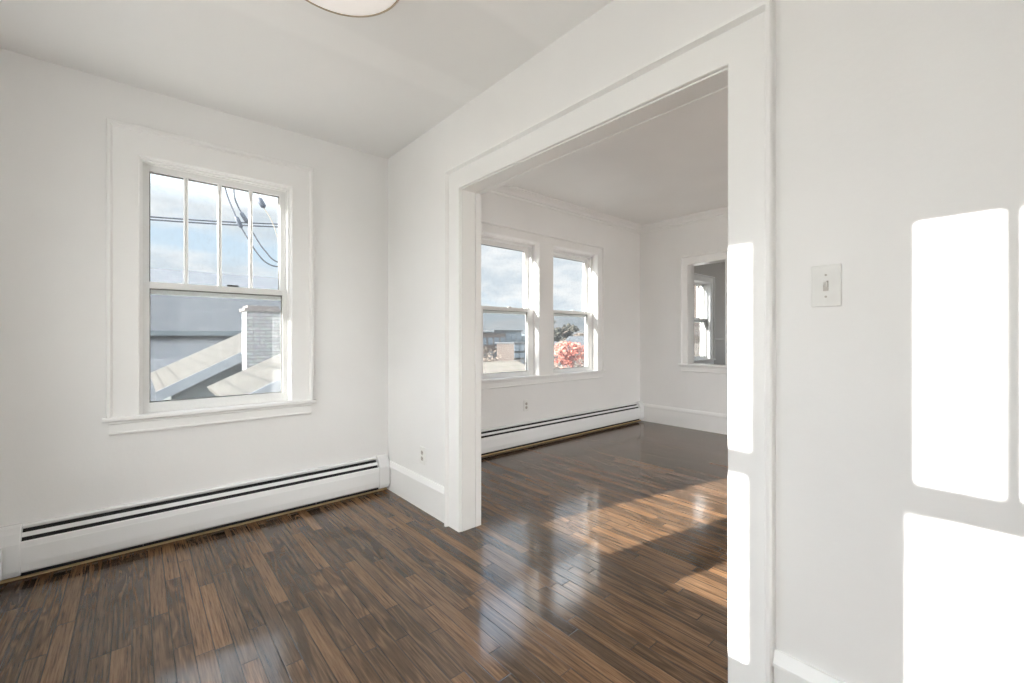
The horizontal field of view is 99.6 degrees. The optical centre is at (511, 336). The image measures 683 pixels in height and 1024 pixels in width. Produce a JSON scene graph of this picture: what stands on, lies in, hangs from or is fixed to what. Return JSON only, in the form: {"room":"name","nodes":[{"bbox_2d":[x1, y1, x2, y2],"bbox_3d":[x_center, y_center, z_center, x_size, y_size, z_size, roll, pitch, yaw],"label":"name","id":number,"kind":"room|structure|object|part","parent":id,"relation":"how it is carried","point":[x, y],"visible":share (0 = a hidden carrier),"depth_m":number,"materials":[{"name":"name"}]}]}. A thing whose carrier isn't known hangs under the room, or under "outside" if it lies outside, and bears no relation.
{"room":"empty living room","nodes":[
{"label":"empty living room","id":0,"kind":"room"},
{"bbox_2d":[0,48,387,526],"bbox_3d":[-1.802,-0.275,2.648,2.138,2.850,0.160,0,0,-41],"label":"wall","id":1,"kind":"structure","parent":0,"point":[58,457],"depth_m":2.25,"materials":[{"name":"paint"}]},
{"bbox_2d":[0,454,389,579],"bbox_3d":[-1.668,1.007,2.607,1.946,0.242,0.078,0,0,-41],"label":"baseboard heater","id":2,"kind":"object","parent":1,"relation":"attached to","point":[46,544],"visible":0.99,"depth_m":2.40,"materials":[{"name":"metal"}]},
{"bbox_3d":[-1.673,1.000,2.639,1.761,0.209,0.022,0,0,-41],"label":"panel","id":3,"kind":"part","parent":2,"relation":"part of","materials":[{"name":"metal"}]},
{"bbox_2d":[102,118,315,435],"bbox_3d":[-1.787,-0.305,2.653,1.049,1.654,0.230,0,0,-41],"label":"window","id":4,"kind":"structure","parent":1,"relation":"in","point":[133,152],"depth_m":2.51,"materials":[{"name":"paint"}]},
{"bbox_3d":[-1.735,0.436,2.593,1.049,0.024,0.070,0,0,-41],"label":"sill","id":5,"kind":"part","parent":4,"relation":"part of","materials":[{"name":"paint"}]},
{"bbox_3d":[-1.804,-0.608,2.668,0.741,0.734,0.033,0,0,-41],"label":"sash","id":6,"kind":"part","parent":4,"relation":"part of","materials":[{"name":"paint"}]},
{"bbox_3d":[-1.800,-0.255,2.668,0.779,1.470,0.190,0,0,-41],"label":"frame","id":7,"kind":"part","parent":4,"relation":"part of","materials":[{"name":"paint"}]},
{"bbox_3d":[-1.772,0.062,2.636,0.747,0.735,0.034,0,0,-41],"label":"sash","id":8,"kind":"part","parent":4,"relation":"part of","materials":[{"name":"paint"}]},
{"bbox_2d":[224,188,277,266],"bbox_3d":[-1.648,-1.216,4.054,1.571,1.012,1.762,0,0,-41],"label":"cable","id":9,"kind":"object","parent":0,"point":[236,218],"visible":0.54,"depth_m":4.27,"materials":[{"name":"rubber"}]},
{"bbox_2d":[233,189,277,262],"bbox_3d":[-1.615,-1.211,4.082,1.485,1.062,1.761,0,0,-41],"label":"cable","id":10,"kind":"object","parent":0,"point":[242,214],"visible":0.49,"depth_m":4.30,"materials":[{"name":"rubber"}]},
{"bbox_2d":[257,194,277,238],"bbox_3d":[-2.039,-1.204,3.734,0.286,1.110,1.771,0,0,-31],"label":"cable","id":11,"kind":"object","parent":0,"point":[262,204],"visible":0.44,"depth_m":4.40,"materials":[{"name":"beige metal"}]},
{"bbox_2d":[0,0,612,158],"bbox_3d":[-0.146,-1.410,0.867,1.978,0.120,4.700,0,0,-41],"label":"ceiling","id":12,"kind":"structure","parent":0,"point":[374,85],"depth_m":2.06,"materials":[{"name":"paint"}]},
{"bbox_2d":[305,0,398,17],"bbox_3d":[-0.602,-1.302,1.494,0.500,0.096,0.500,0,0,-41],"label":"ceiling lamp","id":13,"kind":"object","parent":12,"relation":"attached to","point":[349,8],"visible":1,"depth_m":1.65,"materials":[{"name":"white glass"}]},
{"bbox_2d":[0,421,727,682],"bbox_3d":[2.800,1.210,2.921,9.140,0.120,5.950,0,0,-41],"label":"floor","id":14,"kind":"structure","parent":0,"point":[599,556],"depth_m":1.97,"materials":[{"name":"brown wood"}]},
{"bbox_2d":[0,487,386,583],"bbox_3d":[-1.688,1.144,2.623,1.958,0.012,0.026,0,0,-41],"label":"wood strip","id":15,"kind":"object","parent":14,"relation":"on","point":[385,488],"visible":0.73,"depth_m":2.41,"materials":[{"name":"brown wood"}]},
{"bbox_2d":[481,419,640,456],"bbox_3d":[0.382,1.144,4.729,3.635,0.012,0.026,0,0,-41],"label":"wood strip","id":16,"kind":"object","parent":14,"relation":"on","point":[639,419],"visible":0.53,"depth_m":4.79,"materials":[{"name":"brown wood"}]},
{"bbox_2d":[481,192,724,429],"bbox_3d":[1.599,-0.275,5.912,7.025,2.850,0.160,0,0,-41],"label":"wall","id":17,"kind":"structure","parent":0,"point":[620,383],"depth_m":5.42,"materials":[{"name":"paint"}]},
{"bbox_2d":[524,400,528,410],"bbox_3d":[0.149,0.726,4.539,0.070,0.116,0.008,0,0,-41],"label":"wall outlet","id":18,"kind":"object","parent":17,"relation":"attached to","point":[526,402],"visible":1,"depth_m":4.54,"materials":[{"name":"beige plastic"}]},
{"bbox_2d":[481,220,605,389],"bbox_3d":[0.318,-0.297,4.784,2.044,1.624,0.240,0,0,-41],"label":"window","id":19,"kind":"structure","parent":17,"relation":"in","point":[529,249],"depth_m":4.69,"materials":[{"name":"paint"}]},
{"bbox_3d":[-0.099,-0.601,4.490,0.708,0.729,0.033,0,0,-41],"label":"sash","id":20,"kind":"part","parent":19,"relation":"part of","materials":[{"name":"paint"}]},
{"bbox_3d":[-0.067,0.061,4.458,0.714,0.723,0.034,0,0,-41],"label":"sash","id":21,"kind":"part","parent":19,"relation":"part of","materials":[{"name":"paint"}]},
{"bbox_3d":[0.370,0.429,4.723,2.044,0.024,0.080,0,0,-41],"label":"window sill","id":22,"kind":"part","parent":19,"relation":"part of","materials":[{"name":"paint"}]},
{"bbox_2d":[481,401,643,454],"bbox_3d":[0.421,1.007,4.729,3.573,0.242,0.078,0,0,-41],"label":"baseboard heater","id":23,"kind":"object","parent":17,"relation":"attached to","point":[501,438],"visible":0.61,"depth_m":4.75,"materials":[{"name":"metal"}]},
{"bbox_3d":[0.397,1.000,4.745,3.438,0.209,0.022,0,0,-41],"label":"panel","id":24,"kind":"part","parent":23,"relation":"part of","materials":[{"name":"metal"}]},
{"bbox_2d":[489,184,641,233],"bbox_3d":[0.408,-1.454,4.715,3.655,0.092,0.082,0,0,-41],"label":"crown molding","id":25,"kind":"structure","parent":17,"relation":"attached to","point":[513,192],"depth_m":4.87,"materials":[{"name":"paint"}]},
{"bbox_2d":[553,246,596,373],"bbox_3d":[0.682,-0.271,5.133,0.816,1.488,0.190,0,0,-41],"label":"window","id":26,"kind":"structure","parent":17,"relation":"in","point":[589,260],"depth_m":5.33,"materials":[{"name":"paint"}]},
{"bbox_3d":[0.662,-0.601,5.151,0.708,0.729,0.033,0,0,-41],"label":"sash","id":27,"kind":"part","parent":26,"relation":"part of","materials":[{"name":"paint"}]},
{"bbox_3d":[0.693,0.061,5.120,0.714,0.723,0.034,0,0,-41],"label":"sash","id":28,"kind":"part","parent":26,"relation":"part of","materials":[{"name":"paint"}]},
{"bbox_2d":[694,273,724,363],"bbox_3d":[3.457,-0.269,7.522,2.110,1.491,0.230,0,0,-41],"label":"window","id":29,"kind":"structure","parent":17,"relation":"in","point":[706,283],"depth_m":7.36,"materials":[{"name":"paint"}]},
{"bbox_3d":[3.008,-0.567,7.179,0.722,0.666,0.033,0,0,-41],"label":"sash","id":30,"kind":"part","parent":29,"relation":"part of","materials":[{"name":"paint"}]},
{"bbox_3d":[3.039,0.043,7.148,0.728,0.683,0.034,0,0,-41],"label":"sash","id":31,"kind":"part","parent":29,"relation":"part of","materials":[{"name":"paint"}]},
{"bbox_3d":[2.989,0.052,7.206,0.726,0.665,0.012,0,0,-41],"label":"screen frame","id":32,"kind":"part","parent":29,"relation":"part of","materials":[{"name":"white"}]},
{"bbox_3d":[3.021,-0.240,7.169,0.760,1.350,0.190,0,0,-41],"label":"frame","id":33,"kind":"part","parent":29,"relation":"part of","materials":[{"name":"paint"}]},
{"bbox_3d":[3.087,0.391,7.094,0.990,0.024,0.070,0,0,-41],"label":"sill","id":34,"kind":"part","parent":29,"relation":"part of","materials":[{"name":"paint"}]},
{"bbox_2d":[508,93,727,224],"bbox_3d":[2.327,-1.560,2.509,3.655,0.120,5.930,0,0,-41],"label":"ceiling","id":35,"kind":"structure","parent":0,"point":[675,166],"depth_m":3.98,"materials":[{"name":"paint"}]},
{"bbox_2d":[640,216,727,414],"bbox_3d":[3.812,-0.275,3.701,0.150,2.850,6.080,0,0,-41],"label":"wall","id":36,"kind":"structure","parent":0,"point":[663,382],"depth_m":5.63,"materials":[{"name":"paint"}]},
{"bbox_2d":[640,403,727,434],"bbox_3d":[3.697,1.032,3.701,0.022,0.235,5.930,0,0,-41],"label":"baseboard","id":37,"kind":"structure","parent":36,"relation":"attached to","point":[679,417],"depth_m":5.42,"materials":[{"name":"paint"}]},
{"bbox_2d":[640,206,727,233],"bbox_3d":[3.675,-1.454,3.682,0.082,0.092,5.930,0,0,-41],"label":"crown molding","id":38,"kind":"structure","parent":36,"relation":"attached to","point":[720,212],"depth_m":5.41,"materials":[{"name":"paint"}]},
{"bbox_2d":[678,249,727,373],"bbox_3d":[2.413,-0.287,5.301,0.231,1.458,0.680,0,0,-41],"label":"window","id":39,"kind":"structure","parent":36,"relation":"in","point":[687,262],"depth_m":5.42,"materials":[{"name":"paint"}]},
{"bbox_3d":[2.354,0.356,5.250,0.075,0.024,0.680,0,0,-41],"label":"sill","id":40,"kind":"part","parent":39,"relation":"part of","materials":[{"name":"paint"}]},
{"bbox_3d":[2.418,-0.279,5.306,0.154,1.274,0.488,0,0,-41],"label":"frame","id":41,"kind":"part","parent":39,"relation":"part of","materials":[{"name":"paint"}]},
{"bbox_2d":[388,0,1023,682],"bbox_3d":[0.559,-0.275,1.640,0.154,2.850,5.240,0,0,-41],"label":"wall","id":42,"kind":"structure","parent":0,"point":[900,123],"depth_m":1.12,"materials":[{"name":"paint"}]},
{"bbox_2d":[387,460,443,522],"bbox_3d":[-0.674,1.042,2.960,0.027,0.215,0.849,0,0,-41],"label":"baseboard","id":43,"kind":"structure","parent":42,"relation":"attached to","point":[425,494],"depth_m":2.90,"materials":[{"name":"paint"}]},
{"bbox_2d":[420,446,424,464],"bbox_3d":[-0.598,0.795,2.886,0.008,0.116,0.070,0,0,-41],"label":"wall outlet","id":44,"kind":"object","parent":42,"relation":"attached to","point":[422,449],"visible":1,"depth_m":2.88,"materials":[{"name":"beige plastic"}]},
{"bbox_2d":[444,0,775,682],"bbox_3d":[0.250,0.073,2.014,0.201,2.153,1.790,0,0,-41],"label":"door frame","id":45,"kind":"structure","parent":42,"relation":"attached to","point":[736,57],"depth_m":1.38,"materials":[{"name":"paint"}]},
{"bbox_2d":[811,264,841,306],"bbox_3d":[0.866,-0.140,1.195,0.020,0.116,0.070,0,0,-41],"label":"light switch","id":46,"kind":"object","parent":42,"relation":"attached to","point":[826,280],"visible":1,"depth_m":1.20,"materials":[{"name":"beige plastic"}]},
{"bbox_3d":[-0.903,-0.275,0.109,0.160,2.850,4.850,0,0,-41],"label":"wall","id":47,"kind":"structure","parent":0,"visible":0},
{"bbox_2d":[0,549,1,581],"bbox_3d":[-1.754,1.008,1.264,0.074,0.224,1.810,0,0,-41],"label":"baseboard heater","id":48,"kind":"object","parent":47,"relation":"attached to","point":[0,549],"visible":1,"depth_m":1.95,"materials":[{"name":"metal"}]},
{"label":"outside","id":49,"kind":"structure","parent":0,"visible":0},
{"bbox_3d":[12.239,5.600,176.352,550.000,0.500,550.000,0,0,-41],"label":"ground","id":50,"kind":"structure","parent":49,"visible":0},
{"bbox_2d":[150,268,280,400],"bbox_3d":[-15.525,1.150,17.841,18.000,8.400,12.700,0,0,-41],"label":"neighbor house","id":51,"kind":"structure","parent":50,"relation":"on","point":[182,327],"depth_m":17.12,"materials":[{"name":"stone"}]},
{"bbox_2d":[151,323,280,400],"bbox_3d":[-6.711,2.490,12.434,5.600,5.720,5.630,0,0,-41],"label":"neighbor house","id":52,"kind":"structure","parent":50,"relation":"on","point":[190,376],"depth_m":9.43,"materials":[{"name":"grey"}]},
{"bbox_2d":[207,353,280,395],"bbox_3d":[-3.066,2.635,7.652,3.580,5.430,2.430,0,0,-41],"label":"neighbor house","id":53,"kind":"structure","parent":50,"relation":"on","point":[265,376],"depth_m":6.65,"materials":[{"name":"grey"}]},
{"bbox_2d":[239,305,280,370],"bbox_3d":[-5.461,2.350,9.399,0.700,6.000,0.630,0,0,-41],"label":"chimney","id":54,"kind":"object","parent":50,"relation":"on","point":[260,324],"visible":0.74,"depth_m":9.17,"materials":[{"name":"brick"}]},
{"bbox_2d":[483,347,492,361],"bbox_3d":[-2.396,3.048,32.252,3.777,4.642,3.816,0,0,-41],"label":"tree","id":55,"kind":"object","parent":50,"relation":"on","point":[485,349],"visible":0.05,"depth_m":32.25,"materials":[{"name":"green plant"}]},
{"bbox_2d":[483,332,506,361],"bbox_3d":[-5.705,2.300,74.573,5.700,6.100,8.400,0,0,-41],"label":"building","id":56,"kind":"structure","parent":50,"relation":"on","point":[489,338],"depth_m":71.43,"materials":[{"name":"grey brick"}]},
{"bbox_2d":[483,350,520,362],"bbox_3d":[-1.594,3.283,40.067,4.659,4.376,3.943,0,0,-41],"label":"tree","id":57,"kind":"object","parent":50,"relation":"on","point":[489,356],"visible":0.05,"depth_m":39.12,"materials":[{"name":"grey plant"}]},
{"bbox_2d":[483,330,522,341],"bbox_3d":[-3.352,2.100,81.923,6.900,6.500,8.400,0,0,-41],"label":"building","id":58,"kind":"structure","parent":50,"relation":"on","point":[511,335],"depth_m":79.40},
{"bbox_2d":[483,361,525,373],"bbox_3d":[-0.352,3.170,15.486,4.600,4.360,2.626,0,0,-41],"label":"garage","id":59,"kind":"structure","parent":50,"relation":"on","point":[501,366],"depth_m":16.56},
{"bbox_2d":[495,342,525,363],"bbox_3d":[-0.279,3.100,63.387,2.200,4.500,4.400,0,0,-41],"label":"building","id":60,"kind":"structure","parent":50,"relation":"on","point":[510,351],"depth_m":62.15,"materials":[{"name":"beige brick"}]},
{"bbox_2d":[495,346,525,364],"bbox_3d":[1.406,3.500,70.819,6.300,3.700,5.400,0,0,-41],"label":"building","id":61,"kind":"structure","parent":50,"relation":"on","point":[495,346],"depth_m":68.05,"materials":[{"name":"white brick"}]},
{"bbox_2d":[521,333,525,345],"bbox_3d":[3.158,2.300,88.913,5.900,6.100,6.400,0,0,-41],"label":"building","id":62,"kind":"structure","parent":50,"relation":"on","point":[523,335],"depth_m":85.72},
{"bbox_2d":[554,321,579,341],"bbox_3d":[9.058,1.138,82.754,7.518,8.452,7.827,0,0,-17],"label":"tree","id":63,"kind":"object","parent":50,"relation":"on","point":[568,330],"visible":0.55,"depth_m":82.02,"materials":[{"name":"green plant"}]},
{"bbox_2d":[554,340,584,368],"bbox_3d":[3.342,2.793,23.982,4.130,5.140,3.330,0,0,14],"label":"tree","id":64,"kind":"object","parent":50,"relation":"on","point":[567,360],"visible":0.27,"depth_m":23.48,"materials":[{"name":"pink plant"}]},
{"bbox_2d":[554,348,584,367],"bbox_3d":[10.681,3.500,66.939,8.000,3.700,5.030,0,0,-41],"label":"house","id":65,"kind":"structure","parent":50,"relation":"on","point":[570,348],"depth_m":65.10,"materials":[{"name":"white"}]},
{"bbox_2d":[561,332,584,340],"bbox_3d":[16.401,2.074,97.725,10.569,6.601,10.747,0,0,-41],"label":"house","id":66,"kind":"structure","parent":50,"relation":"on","point":[583,333],"depth_m":96.94,"materials":[{"name":"white"}]},
{"bbox_2d":[566,336,584,346],"bbox_3d":[11.736,2.650,74.486,4.500,5.400,5.030,0,0,-41],"label":"house","id":67,"kind":"structure","parent":50,"relation":"on","point":[577,339],"depth_m":73.84,"materials":[{"name":"white"}]},
{"bbox_2d":[694,285,699,355],"bbox_3d":[9.766,0.650,21.224,13.800,9.400,1.600,0,0,-41],"label":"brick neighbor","id":68,"kind":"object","parent":50,"relation":"on","point":[696,325],"visible":0.04,"depth_m":18.97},
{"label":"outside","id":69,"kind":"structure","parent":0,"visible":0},
{"bbox_2d":[150,216,277,224],"bbox_3d":[-5.251,-1.925,6.035,12.002,1.072,0.022,0,0,-41],"label":"power line","id":70,"kind":"object","parent":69,"point":[150,216],"visible":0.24,"depth_m":6.56,"materials":[{"name":"metal"}]},
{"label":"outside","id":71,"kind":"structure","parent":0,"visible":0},
{"bbox_2d":[150,219,277,227],"bbox_3d":[-5.251,-1.855,6.035,12.002,1.012,0.022,0,0,-41],"label":"power line","id":72,"kind":"object","parent":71,"point":[150,219],"visible":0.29,"depth_m":6.56,"materials":[{"name":"metal"}]}
]}

